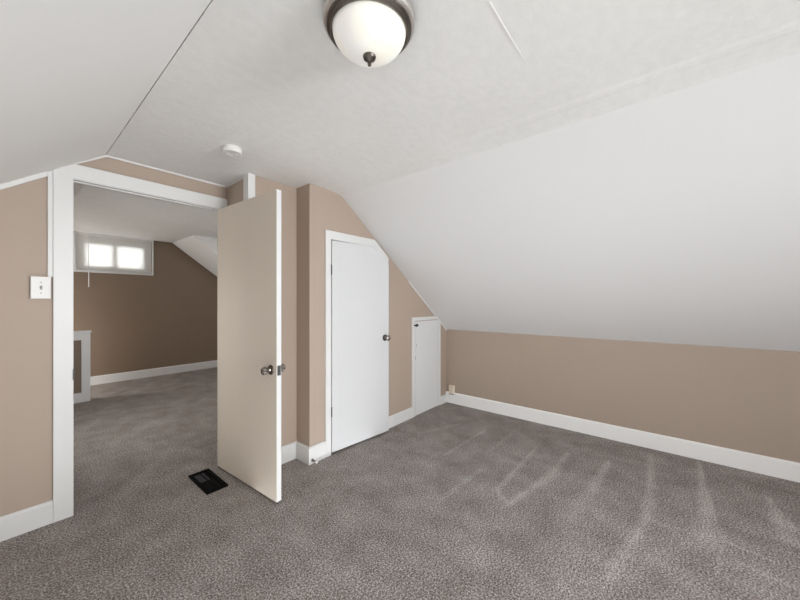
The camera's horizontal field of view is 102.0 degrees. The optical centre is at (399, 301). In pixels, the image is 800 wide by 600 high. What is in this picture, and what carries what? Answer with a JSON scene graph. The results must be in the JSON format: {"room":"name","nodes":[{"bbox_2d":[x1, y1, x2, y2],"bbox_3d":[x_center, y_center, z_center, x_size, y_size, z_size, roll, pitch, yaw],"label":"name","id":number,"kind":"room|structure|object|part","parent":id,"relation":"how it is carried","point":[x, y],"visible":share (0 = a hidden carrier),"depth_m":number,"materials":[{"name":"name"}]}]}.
{"room":"attic bedroom","nodes":[
{"label":"attic bedroom","id":0,"kind":"room"},
{"bbox_2d":[74,184,82,197],"bbox_3d":[-4.163,-0.305,2.674,4.111,1.699,2.050,0,0,39],"label":"ceiling","id":1,"kind":"structure","parent":0,"point":[77,188],"depth_m":2.98,"materials":[{"name":"white paint"}]},
{"bbox_2d":[0,0,210,183],"bbox_3d":[-0.026,-0.304,-0.698,6.554,1.515,1.928,0,0,39],"label":"ceiling","id":2,"kind":"structure","parent":0,"point":[74,73],"depth_m":1.08,"materials":[{"name":"white paint"}]},
{"bbox_2d":[0,157,226,516],"bbox_3d":[-1.494,0.139,2.650,0.085,2.422,5.200,0,0,39],"label":"wall","id":3,"kind":"structure","parent":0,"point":[26,324],"depth_m":1.83,"materials":[{"name":"beige paint"}]},
{"bbox_2d":[0,500,52,541],"bbox_3d":[-2.548,1.235,1.288,0.016,0.130,1.597,0,0,39],"label":"baseboard","id":4,"kind":"structure","parent":3,"relation":"attached to","point":[22,521],"depth_m":1.82,"materials":[{"name":"white wood"}]},
{"bbox_2d":[30,276,50,298],"bbox_3d":[-2.061,-0.078,1.859,0.043,0.128,0.079,0,0,39],"label":"light switch","id":5,"kind":"object","parent":3,"relation":"attached to","point":[40,287],"visible":1,"depth_m":1.85,"materials":[{"name":"white plastic"}]},
{"bbox_2d":[74,241,216,376],"bbox_3d":[-4.697,0.117,5.215,0.140,2.465,5.100,0,0,39],"label":"wall","id":6,"kind":"structure","parent":0,"point":[167,317],"depth_m":5.61,"materials":[{"name":"brown paint"}]},
{"bbox_2d":[74,231,153,274],"bbox_3d":[-4.616,-0.750,5.262,0.106,0.607,0.979,0,0,39],"label":"window","id":7,"kind":"structure","parent":6,"relation":"in","point":[75,269],"depth_m":5.20,"materials":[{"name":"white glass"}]},
{"bbox_2d":[76,232,151,286],"bbox_3d":[-4.586,-0.635,5.237,0.056,0.832,0.936,0,0,39],"label":"window blind","id":8,"kind":"object","parent":7,"relation":"attached to","point":[94,252],"visible":1,"depth_m":5.21,"materials":[{"name":"white plastic"}]},
{"bbox_3d":[-4.598,-0.495,5.247,0.022,0.014,0.936,0,0,39],"label":"rail","id":9,"kind":"part","parent":8,"relation":"part of","materials":[{"name":"white plastic"}]},
{"bbox_2d":[90,360,216,385],"bbox_3d":[-4.637,1.232,5.166,0.016,0.135,4.900,0,0,39],"label":"baseboard","id":10,"kind":"structure","parent":6,"relation":"attached to","point":[109,378],"depth_m":5.56,"materials":[{"name":"white wood"}]},
{"bbox_2d":[74,186,216,242],"bbox_3d":[-2.545,-1.105,4.645,4.111,0.100,3.050,0,0,39],"label":"ceiling","id":11,"kind":"structure","parent":0,"point":[96,211],"depth_m":4.13,"materials":[{"name":"paint"}]},
{"bbox_2d":[74,236,216,403],"bbox_3d":[-3.801,0.113,4.612,0.134,2.375,4.695,0,0,39],"label":"wall","id":12,"kind":"structure","parent":0,"point":[81,338],"depth_m":4.18,"materials":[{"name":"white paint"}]},
{"bbox_3d":[-4.717,0.839,3.502,0.084,0.678,1.816,0,0,39],"label":"panel","id":13,"kind":"part","parent":12,"relation":"part of","materials":[{"name":"brown paint"}]},
{"bbox_2d":[172,235,216,275],"bbox_3d":[-3.204,-0.467,6.191,1.130,1.377,1.698,0,0,39],"label":"ceiling","id":14,"kind":"structure","parent":0,"point":[194,247],"depth_m":5.71,"materials":[{"name":"white paint"}]},
{"bbox_2d":[227,176,315,446],"bbox_3d":[-1.051,0.189,2.672,0.613,2.322,0.487,0,0,39],"label":"wall","id":15,"kind":"structure","parent":0,"point":[298,205],"depth_m":2.63,"materials":[{"name":"beige paint"}]},
{"bbox_2d":[0,155,242,522],"bbox_3d":[-2.138,0.179,1.596,0.448,2.242,2.555,0,0,39],"label":"door frame","id":16,"kind":"structure","parent":15,"relation":"attached to","point":[63,177],"depth_m":1.94,"materials":[{"name":"white wood"}]},
{"bbox_2d":[243,173,254,200],"bbox_3d":[-1.125,0.179,2.417,0.076,2.242,0.053,0,0,39],"label":"trim","id":17,"kind":"structure","parent":15,"relation":"attached to","point":[248,179],"depth_m":2.39,"materials":[{"name":"white wood"}]},
{"bbox_2d":[217,189,285,501],"bbox_3d":[-1.122,0.283,2.326,0.880,1.993,0.163,0,0,36],"label":"door","id":18,"kind":"structure","parent":15,"relation":"in","point":[249,366],"depth_m":2.24,"materials":[{"name":"beige paint"}]},
{"bbox_3d":[-0.856,0.443,2.065,0.053,0.053,0.054,0,0,36],"label":"knob","id":19,"kind":"part","parent":18,"relation":"part of","materials":[{"name":"silver metal"}]},
{"bbox_3d":[-0.771,0.443,2.070,0.010,0.064,0.024,0,0,36],"label":"latch plate","id":20,"kind":"part","parent":18,"relation":"part of","materials":[{"name":"grey metal"}]},
{"bbox_3d":[-0.792,0.443,2.152,0.053,0.053,0.054,0,0,36],"label":"knob","id":21,"kind":"part","parent":18,"relation":"part of","materials":[{"name":"silver metal"}]},
{"bbox_2d":[316,186,445,443],"bbox_3d":[-0.075,0.189,3.457,0.100,2.322,2.044,0,0,39],"label":"wall","id":22,"kind":"structure","parent":0,"point":[333,213],"depth_m":3.10,"materials":[{"name":"beige paint"}]},
{"bbox_2d":[281,441,325,464],"bbox_3d":[-0.857,1.232,2.554,0.196,0.137,0.520,0,0,39],"label":"baseboard","id":23,"kind":"structure","parent":22,"relation":"attached to","point":[300,451],"depth_m":2.63,"materials":[{"name":"white wood"}]},
{"bbox_2d":[325,230,387,456],"bbox_3d":[-0.373,0.352,3.001,0.018,1.896,0.786,0,0,39],"label":"door frame","id":24,"kind":"structure","parent":22,"relation":"attached to","point":[329,235],"depth_m":2.72,"materials":[{"name":"white wood"}]},
{"bbox_2d":[331,240,390,451],"bbox_3d":[-0.334,0.382,2.956,0.099,1.793,0.668,0,0,44],"label":"door","id":25,"kind":"structure","parent":22,"relation":"in","point":[360,337],"depth_m":2.93,"materials":[{"name":"white paint"}]},
{"bbox_2d":[389,407,412,427],"bbox_3d":[0.006,1.242,3.463,0.016,0.117,0.407,0,0,39],"label":"baseboard","id":26,"kind":"structure","parent":22,"relation":"attached to","point":[395,419],"depth_m":3.45,"materials":[{"name":"white wood"}]},
{"bbox_2d":[414,320,437,415],"bbox_3d":[0.314,0.764,3.839,0.044,1.064,0.512,0,0,39],"label":"door","id":27,"kind":"structure","parent":22,"relation":"in","point":[426,332],"depth_m":3.83,"materials":[{"name":"white paint"}]},
{"bbox_2d":[412,316,440,416],"bbox_3d":[0.320,0.741,3.846,0.016,1.118,0.582,0,0,39],"label":"door frame","id":28,"kind":"structure","parent":22,"relation":"attached to","point":[414,319],"depth_m":3.73,"materials":[{"name":"white wood"}]},
{"bbox_2d":[409,282,446,330],"bbox_3d":[0.351,0.082,3.889,0.010,0.606,0.796,0,0,39],"label":"trim","id":29,"kind":"structure","parent":22,"relation":"attached to","point":[409,282],"depth_m":3.83,"materials":[{"name":"white wood"}]},
{"bbox_2d":[441,394,446,403],"bbox_3d":[0.555,1.250,4.132,0.016,0.100,0.160,0,0,39],"label":"baseboard","id":30,"kind":"structure","parent":22,"relation":"attached to","point":[443,397],"depth_m":4.13,"materials":[{"name":"white wood"}]},
{"bbox_2d":[0,367,799,599],"bbox_3d":[-0.574,1.300,1.862,10.750,0.001,5.350,0,0,39],"label":"floor","id":31,"kind":"structure","parent":0,"point":[451,501],"depth_m":1.95,"materials":[{"name":"grey carpet"}]},
{"bbox_2d":[188,468,227,494],"bbox_3d":[-1.385,1.294,2.336,0.352,0.011,0.139,0,0,39],"label":"floor vent","id":32,"kind":"object","parent":31,"relation":"in","point":[206,480],"visible":1,"depth_m":2.33,"materials":[{"name":"metal"}]},
{"bbox_2d":[106,0,799,195],"bbox_3d":[1.061,-0.993,0.625,6.554,0.138,1.489,0,0,39],"label":"ceiling","id":33,"kind":"structure","parent":0,"point":[266,79],"depth_m":1.37,"materials":[{"name":"paint"}]},
{"bbox_2d":[222,144,241,156],"bbox_3d":[-1.033,-0.923,1.994,0.113,0.037,0.113,0,0,39],"label":"smoke detector","id":34,"kind":"object","parent":33,"relation":"attached to","point":[230,150],"visible":1,"depth_m":1.96,"materials":[{"name":"white plastic"}]},
{"bbox_2d":[323,0,414,67],"bbox_3d":[-0.102,-0.861,1.077,0.303,0.161,0.303,0,0,39],"label":"ceiling light","id":35,"kind":"object","parent":33,"relation":"attached to","point":[369,33],"visible":1,"depth_m":1.01,"materials":[{"name":"white glass"}]},
{"bbox_2d":[342,52,799,351],"bbox_3d":[2.119,-0.291,1.914,6.554,1.526,1.905,0,0,39],"label":"ceiling","id":36,"kind":"structure","parent":0,"point":[674,217],"depth_m":2.11,"materials":[{"name":"white paint"}]},
{"bbox_2d":[446,329,799,462],"bbox_3d":[2.683,0.831,2.554,6.494,1.038,0.100,0,0,39],"label":"wall","id":37,"kind":"structure","parent":0,"point":[741,399],"depth_m":2.88,"materials":[{"name":"beige paint"}]},
{"bbox_2d":[449,385,454,394],"bbox_3d":[0.659,1.128,4.125,0.072,0.112,0.039,0,0,39],"label":"power outlet","id":38,"kind":"object","parent":37,"relation":"attached to","point":[451,387],"visible":1,"depth_m":4.11,"materials":[{"name":"beige plastic"}]},
{"bbox_2d":[446,391,799,482],"bbox_3d":[2.837,1.232,2.352,5.800,0.137,0.016,0,0,39],"label":"baseboard","id":39,"kind":"structure","parent":37,"relation":"attached to","point":[770,466],"depth_m":2.87,"materials":[{"name":"white wood"}]}
]}

